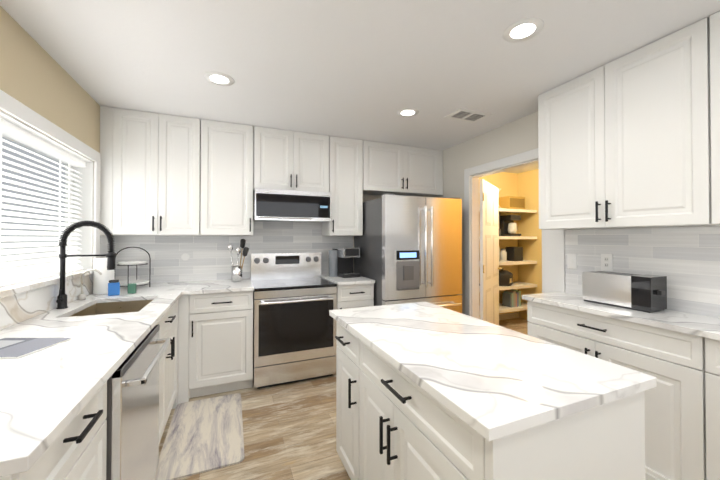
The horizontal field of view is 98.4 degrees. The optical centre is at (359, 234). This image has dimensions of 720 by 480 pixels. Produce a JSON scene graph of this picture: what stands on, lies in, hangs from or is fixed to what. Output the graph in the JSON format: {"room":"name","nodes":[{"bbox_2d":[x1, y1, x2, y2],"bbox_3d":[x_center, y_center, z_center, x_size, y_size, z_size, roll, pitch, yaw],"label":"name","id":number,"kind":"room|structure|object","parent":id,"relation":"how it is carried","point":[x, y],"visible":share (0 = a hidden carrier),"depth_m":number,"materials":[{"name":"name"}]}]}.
{"room":"kitchen","nodes":[
{"label":"kitchen","id":0,"kind":"room"},
{"bbox_2d":[0,6,99,189],"bbox_3d":[-1.318,0.127,0.325,0.160,2.440,5.610,0,-1,-22],"label":"wall","id":1,"kind":"structure","parent":0,"point":[35,76],"depth_m":1.80,"materials":[{"name":"beige paint"}]},
{"bbox_2d":[0,269,92,297],"bbox_3d":[-1.778,0.273,1.495,0.198,0.030,2.016,0,-1,-22],"label":"window sill","id":2,"kind":"structure","parent":1,"relation":"attached to","point":[14,288],"depth_m":1.71,"materials":[{"name":"wood"}]},
{"bbox_2d":[0,89,100,271],"bbox_3d":[-1.807,-0.209,1.538,0.178,0.935,2.090,0,-1,-22],"label":"window","id":3,"kind":"structure","parent":1,"relation":"in","point":[89,206],"depth_m":2.37,"materials":[{"name":"white"}]},
{"bbox_2d":[0,118,85,285],"bbox_3d":[-1.815,-0.160,1.534,0.070,0.834,1.888,0,-1,-22],"label":"window blinds","id":4,"kind":"object","parent":3,"relation":"attached to","point":[15,273],"visible":0.9,"depth_m":1.85,"materials":[{"name":"white plastic"}]},
{"bbox_2d":[100,235,113,257],"bbox_3d":[-2.201,0.150,2.689,0.008,0.296,0.340,0,-1,-22],"label":"wall tile","id":5,"kind":"structure","parent":1,"relation":"attached to","point":[103,244],"depth_m":2.63,"materials":[{"name":"grey tile"}]},
{"bbox_2d":[159,318,527,479],"bbox_3d":[1.206,1.388,1.484,5.800,0.060,6.050,0,-1,-22],"label":"floor","id":6,"kind":"structure","parent":0,"point":[289,431],"depth_m":2.15,"materials":[{"name":"brown wood"}]},
{"bbox_2d":[0,378,108,479],"bbox_3d":[-1.065,0.909,0.725,0.613,0.885,0.510,0,-1,-22],"label":"base cabinet","id":7,"kind":"object","parent":6,"relation":"on","point":[80,453],"depth_m":0.90,"materials":[{"name":"white paint"}]},
{"bbox_2d":[105,324,170,479],"bbox_3d":[-1.218,0.916,1.289,0.662,0.880,0.626,0,-1,-22],"label":"dishwasher","id":8,"kind":"object","parent":6,"relation":"on","point":[132,418],"visible":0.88,"depth_m":1.27,"materials":[{"name":"silver metal"}]},
{"bbox_2d":[153,393,244,479],"bbox_3d":[-1.081,1.359,2.180,0.480,0.010,0.880,0,-1,-22],"label":"floor mat","id":9,"kind":"object","parent":6,"relation":"on","point":[204,435],"visible":0.96,"depth_m":2.06,"materials":[{"name":"beige fabric"}]},
{"bbox_2d":[176,290,253,405],"bbox_3d":[-1.320,0.929,2.900,0.575,0.885,0.606,0,-1,-22],"label":"base cabinet","id":10,"kind":"object","parent":6,"relation":"on","point":[214,332],"depth_m":2.62,"materials":[{"name":"white paint"}]},
{"bbox_2d":[0,282,187,477],"bbox_3d":[-1.460,0.461,1.726,0.643,0.030,2.678,0,-1,-22],"label":"countertop","id":11,"kind":"structure","parent":10,"relation":"on","point":[42,392],"depth_m":1.03,"materials":[{"name":"white stone"}]},
{"bbox_2d":[0,338,71,357],"bbox_3d":[-1.359,0.436,1.209,0.280,0.007,0.210,0,-1,0],"label":"magazine","id":12,"kind":"object","parent":11,"relation":"on","point":[15,347],"visible":0.97,"depth_m":1.22,"materials":[{"name":"white paper"}]},
{"bbox_2d":[56,220,115,308],"bbox_3d":[-1.702,0.177,1.931,0.293,0.540,0.082,0,-1,-22],"label":"faucet","id":13,"kind":"object","parent":11,"relation":"on","point":[61,300],"visible":1,"depth_m":1.91,"materials":[{"name":"black metal"}]},
{"bbox_2d":[78,269,101,299],"bbox_3d":[-1.898,0.343,2.194,0.134,0.212,0.071,0,-1,-22],"label":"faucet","id":14,"kind":"object","parent":11,"relation":"on","point":[81,296],"visible":1,"depth_m":2.16,"materials":[{"name":"white metal"}]},
{"bbox_2d":[93,258,114,294],"bbox_3d":[-1.981,0.316,2.403,0.128,0.270,0.128,0,-1,-22],"label":"paper towel","id":15,"kind":"object","parent":11,"relation":"on","point":[100,284],"visible":0.73,"depth_m":2.35,"materials":[{"name":"white paper"}]},
{"bbox_2d":[60,298,159,351],"bbox_3d":[-1.573,0.577,1.995,0.395,0.221,0.580,0,-1,-22],"label":"sink","id":16,"kind":"object","parent":11,"relation":"in","point":[114,305],"depth_m":2.22,"materials":[{"name":"metal"}]},
{"bbox_2d":[108,280,119,295],"bbox_3d":[-1.839,0.393,2.320,0.070,0.115,0.030,0,-1,-37],"label":"sponge","id":17,"kind":"object","parent":11,"relation":"on","point":[113,287],"visible":1,"depth_m":2.31,"materials":[{"name":"blue plastic"}]},
{"bbox_2d":[128,283,135,293],"bbox_3d":[-1.765,0.413,2.404,0.050,0.075,0.036,0,-1,-12],"label":"jar","id":18,"kind":"object","parent":11,"relation":"on","point":[131,288],"visible":0.98,"depth_m":2.39,"materials":[{"name":"green glass"}]},
{"bbox_2d":[115,247,150,286],"bbox_3d":[-1.944,0.276,2.656,0.258,0.354,0.258,0,-1,-22],"label":"tiered tray","id":19,"kind":"object","parent":11,"relation":"on","point":[125,283],"visible":0.83,"depth_m":2.64,"materials":[{"name":"white ceramic"}]},
{"bbox_2d":[184,278,253,293],"bbox_3d":[-1.299,0.472,2.897,0.548,0.030,0.636,0,-1,-22],"label":"countertop","id":20,"kind":"structure","parent":10,"relation":"on","point":[212,286],"depth_m":2.69,"materials":[{"name":"white stone"}]},
{"bbox_2d":[227,239,248,281],"bbox_3d":[-1.198,0.247,3.056,0.199,0.420,0.153,0,-1,-22],"label":"utensil holder","id":21,"kind":"object","parent":20,"relation":"on","point":[236,273],"visible":1,"depth_m":3.03,"materials":[{"name":"silver metal"}]},
{"bbox_2d":[251,252,336,388],"bbox_3d":[-0.680,0.784,3.118,0.758,1.180,0.682,0,-1,-22],"label":"range","id":22,"kind":"object","parent":6,"relation":"on","point":[294,321],"visible":0.98,"depth_m":2.89,"materials":[{"name":"silver metal"}]},
{"bbox_2d":[325,278,374,309],"bbox_3d":[-0.155,0.934,3.380,0.395,0.885,0.606,0,-1,-22],"label":"base cabinet","id":23,"kind":"object","parent":6,"relation":"on","point":[347,296],"depth_m":3.10,"materials":[{"name":"white paint"}]},
{"bbox_2d":[321,275,374,285],"bbox_3d":[-0.150,0.476,3.370,0.401,0.030,0.636,0,-1,-22],"label":"countertop","id":24,"kind":"structure","parent":23,"relation":"on","point":[355,281],"depth_m":3.13,"materials":[{"name":"white stone"}]},
{"bbox_2d":[329,247,359,277],"bbox_3d":[-0.193,0.299,3.469,0.285,0.325,0.300,0,-1,-30],"label":"coffee maker","id":25,"kind":"object","parent":24,"relation":"on","point":[340,261],"visible":1,"depth_m":3.42,"materials":[{"name":"grey plastic"}]},
{"bbox_2d":[354,193,461,312],"bbox_3d":[0.523,0.480,3.497,0.920,1.755,0.903,0,-1,-22],"label":"refrigerator","id":26,"kind":"object","parent":6,"relation":"on","point":[410,249],"visible":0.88,"depth_m":3.14,"materials":[{"name":"silver metal"}]},
{"bbox_2d":[329,301,656,479],"bbox_3d":[0.361,0.900,1.394,0.686,0.915,1.240,0,-1,-22],"label":"kitchen island","id":27,"kind":"object","parent":6,"relation":"on","point":[426,390],"visible":1,"depth_m":0.98,"materials":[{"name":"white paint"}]},
{"bbox_2d":[479,207,536,319],"bbox_3d":[1.948,0.494,4.767,1.728,1.790,0.358,0,-1,-22],"label":"pantry shelves","id":28,"kind":"object","parent":6,"relation":"on","point":[514,285],"visible":0.23,"depth_m":4.81,"materials":[{"name":"white wood"}]},
{"bbox_2d":[500,249,506,260],"bbox_3d":[2.248,0.314,4.871,0.100,0.190,0.097,0,-1,-22],"label":"jar","id":29,"kind":"object","parent":28,"relation":"on","point":[503,254],"visible":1,"depth_m":4.84,"materials":[{"name":"white glass"}]},
{"bbox_2d":[499,268,512,285],"bbox_3d":[2.222,0.648,4.852,0.310,0.262,0.320,0,-1,-22],"label":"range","id":30,"kind":"object","parent":28,"relation":"on","point":[505,277],"visible":0.71,"depth_m":4.72,"materials":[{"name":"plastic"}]},
{"bbox_2d":[500,215,520,235],"bbox_3d":[2.381,-0.145,4.920,0.220,0.330,0.220,0,-1,-22],"label":"coffee maker","id":31,"kind":"object","parent":28,"relation":"on","point":[508,226],"visible":0.88,"depth_m":4.86,"materials":[{"name":"grey plastic"}]},
{"bbox_2d":[502,289,520,306],"bbox_3d":[2.399,1.000,4.917,0.220,0.240,0.160,0,-1,-22],"label":"books","id":32,"kind":"object","parent":28,"relation":"on","point":[511,298],"visible":1,"depth_m":4.86,"materials":[{"name":"multicoloured paper"}]},
{"bbox_2d":[499,196,524,208],"bbox_3d":[2.410,-0.500,4.944,0.350,0.200,0.225,0,-1,-22],"label":"basket","id":33,"kind":"object","parent":28,"relation":"on","point":[511,202],"visible":0.81,"depth_m":4.84,"materials":[{"name":"wicker"}]},
{"bbox_2d":[505,247,522,260],"bbox_3d":[2.460,0.300,4.959,0.200,0.220,0.180,0,-1,-22],"label":"grinder","id":34,"kind":"object","parent":28,"relation":"on","point":[514,253],"visible":0.92,"depth_m":4.88,"materials":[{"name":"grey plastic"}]},
{"bbox_2d":[527,300,697,479],"bbox_3d":[1.604,0.920,1.959,0.375,0.886,0.943,0,-1,-22],"label":"base cabinet","id":35,"kind":"object","parent":6,"relation":"on","point":[676,354],"depth_m":1.62,"materials":[{"name":"white paint"}]},
{"bbox_2d":[522,292,719,339],"bbox_3d":[1.950,0.454,1.086,0.405,0.030,2.870,0,-1,-22],"label":"countertop","id":36,"kind":"structure","parent":35,"relation":"on","point":[708,327],"depth_m":1.73,"materials":[{"name":"white stone"}]},
{"bbox_2d":[582,271,666,312],"bbox_3d":[1.663,0.345,1.961,0.166,0.203,0.395,0,-1,-22],"label":"toaster","id":37,"kind":"object","parent":36,"relation":"on","point":[643,293],"visible":1,"depth_m":1.88,"materials":[{"name":"silver metal"}]},
{"bbox_2d":[698,336,719,479],"bbox_3d":[1.964,0.912,1.087,0.375,0.886,0.944,0,-1,-22],"label":"base cabinet","id":38,"kind":"object","parent":6,"relation":"on","point":[708,350],"depth_m":1.44,"materials":[{"name":"white paint"}]},
{"bbox_2d":[0,0,719,173],"bbox_3d":[1.206,-1.092,1.508,5.800,0.020,6.050,0,-1,-22],"label":"ceiling","id":39,"kind":"structure","parent":0,"point":[366,70],"depth_m":1.85,"materials":[{"name":"white paint"}]},
{"bbox_2d":[204,72,234,85],"bbox_3d":[-0.969,-1.073,2.141,0.194,0.004,0.194,0,-1,-22],"label":"recessed light","id":40,"kind":"object","parent":39,"relation":"in","point":[218,78],"visible":1,"depth_m":2.13,"materials":[{"name":"white plastic"}]},
{"bbox_2d":[397,108,418,116],"bbox_3d":[0.417,-1.068,2.713,0.194,0.004,0.194,0,-1,-22],"label":"recessed light","id":41,"kind":"object","parent":39,"relation":"in","point":[407,112],"visible":1,"depth_m":2.70,"materials":[{"name":"white plastic"}]},
{"bbox_2d":[444,108,491,122],"bbox_3d":[0.965,-1.064,2.776,0.350,0.009,0.210,0,-1,-22],"label":"ceiling vent","id":42,"kind":"object","parent":39,"relation":"in","point":[466,115],"visible":1,"depth_m":2.76,"materials":[{"name":"grey metal"}]},
{"bbox_2d":[503,18,543,42],"bbox_3d":[0.860,-1.078,1.640,0.194,0.004,0.194,0,-1,-22],"label":"recessed light","id":43,"kind":"object","parent":39,"relation":"in","point":[525,29],"visible":1,"depth_m":1.63,"materials":[{"name":"white plastic"}]},
{"bbox_2d":[353,194,381,271],"bbox_3d":[-0.653,0.158,3.579,3.550,2.440,0.100,0,-1,-22],"label":"wall","id":44,"kind":"structure","parent":0,"point":[366,197],"depth_m":3.84,"materials":[{"name":"white paint"}]},
{"bbox_2d":[108,107,203,234],"bbox_3d":[-1.825,-0.533,2.863,0.652,1.068,0.317,0,-1,-22],"label":"upper cabinet","id":45,"kind":"object","parent":44,"relation":"attached to","point":[163,174],"depth_m":2.70,"materials":[{"name":"white paint"}]},
{"bbox_2d":[200,119,255,235],"bbox_3d":[-1.309,-0.531,3.075,0.463,1.068,0.317,0,-1,-22],"label":"upper cabinet","id":46,"kind":"object","parent":44,"relation":"attached to","point":[227,150],"depth_m":2.93,"materials":[{"name":"white paint"}]},
{"bbox_2d":[113,222,352,282],"bbox_3d":[-1.178,0.171,3.301,2.363,0.650,0.010,0,-1,-22],"label":"wall tile","id":47,"kind":"structure","parent":44,"relation":"attached to","point":[209,257],"depth_m":3.15,"materials":[{"name":"grey tile"}]},
{"bbox_2d":[181,253,188,260],"bbox_3d":[-1.721,0.216,3.060,0.070,0.070,0.020,0,-1,-22],"label":"electrical outlet","id":48,"kind":"object","parent":47,"relation":"attached to","point":[185,256],"visible":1,"depth_m":3.06,"materials":[{"name":"white plastic"}]},
{"bbox_2d":[256,126,331,193],"bbox_3d":[-0.739,-0.753,3.312,0.760,0.618,0.317,0,-1,-22],"label":"upper cabinet","id":49,"kind":"object","parent":44,"relation":"attached to","point":[285,159],"depth_m":3.16,"materials":[{"name":"white paint"}]},
{"bbox_2d":[253,188,330,222],"bbox_3d":[-0.717,-0.291,3.253,0.755,0.299,0.433,0,-1,-22],"label":"microwave","id":50,"kind":"object","parent":49,"relation":"attached to","point":[276,205],"visible":1,"depth_m":3.08,"materials":[{"name":"silver metal"}]},
{"bbox_2d":[322,136,363,235],"bbox_3d":[-0.205,-0.526,3.530,0.385,1.068,0.317,0,-1,-22],"label":"upper cabinet","id":51,"kind":"object","parent":44,"relation":"attached to","point":[347,153],"depth_m":3.39,"materials":[{"name":"white paint"}]},
{"bbox_2d":[364,140,442,196],"bbox_3d":[0.477,-0.779,3.814,1.082,0.558,0.317,0,-1,-22],"label":"upper cabinet","id":52,"kind":"object","parent":44,"relation":"attached to","point":[395,169],"depth_m":3.66,"materials":[{"name":"white paint"}]},
{"bbox_2d":[479,172,517,316],"bbox_3d":[1.759,0.171,4.942,1.890,2.440,0.100,0,-1,-22],"label":"wall","id":53,"kind":"structure","parent":0,"point":[505,181],"depth_m":5.16,"materials":[{"name":"yellow paint"}]},
{"bbox_2d":[517,169,541,319],"bbox_3d":[3.174,0.164,4.200,0.100,2.440,2.550,0,-1,-22],"label":"wall","id":54,"kind":"structure","parent":0,"point":[525,184],"depth_m":5.05,"materials":[{"name":"yellow paint"}]},
{"bbox_2d":[436,111,702,313],"bbox_3d":[2.011,0.140,1.644,0.100,2.440,5.510,0,-1,-22],"label":"wall","id":55,"kind":"structure","parent":0,"point":[517,136],"depth_m":3.28,"materials":[{"name":"white paint"}]},
{"bbox_2d":[479,179,501,325],"bbox_3d":[1.582,0.374,3.776,0.696,1.988,0.477,0,-1,-22],"label":"pantry door","id":56,"kind":"structure","parent":55,"relation":"in","point":[489,254],"depth_m":3.66,"materials":[{"name":"white wood"}]},
{"bbox_2d":[464,148,564,318],"bbox_3d":[1.447,0.315,2.992,0.123,2.115,1.135,0,-1,-22],"label":"door frame","id":57,"kind":"structure","parent":55,"relation":"attached to","point":[553,260],"depth_m":3.28,"materials":[{"name":"white wood"}]},
{"bbox_2d":[538,20,705,229],"bbox_3d":[1.664,-0.561,2.003,0.267,1.028,0.923,0,-1,-22],"label":"upper cabinet","id":58,"kind":"object","parent":55,"relation":"attached to","point":[631,140],"depth_m":1.84,"materials":[{"name":"white paint"}]},
{"bbox_2d":[565,226,719,317],"bbox_3d":[2.312,0.207,0.764,0.010,0.528,3.635,0,-1,-22],"label":"wall tile","id":59,"kind":"structure","parent":55,"relation":"attached to","point":[685,261],"depth_m":1.87,"materials":[{"name":"grey tile"}]},
{"bbox_2d":[567,254,576,268],"bbox_3d":[1.630,0.202,2.389,0.010,0.116,0.072,0,-1,-22],"label":"light switch","id":60,"kind":"object","parent":59,"relation":"attached to","point":[571,261],"visible":1,"depth_m":2.38,"materials":[{"name":"white plastic"}]},
{"bbox_2d":[601,254,612,270],"bbox_3d":[1.722,0.190,2.168,0.008,0.116,0.072,0,-1,-22],"label":"electrical outlet","id":61,"kind":"object","parent":59,"relation":"attached to","point":[606,262],"visible":1,"depth_m":2.16,"materials":[{"name":"white plastic"}]},
{"bbox_2d":[702,11,719,225],"bbox_3d":[2.016,-0.569,1.149,0.267,1.028,0.924,0,-1,-22],"label":"upper cabinet","id":62,"kind":"object","parent":55,"relation":"attached to","point":[710,26],"depth_m":1.52,"materials":[{"name":"white paint"}]}
]}

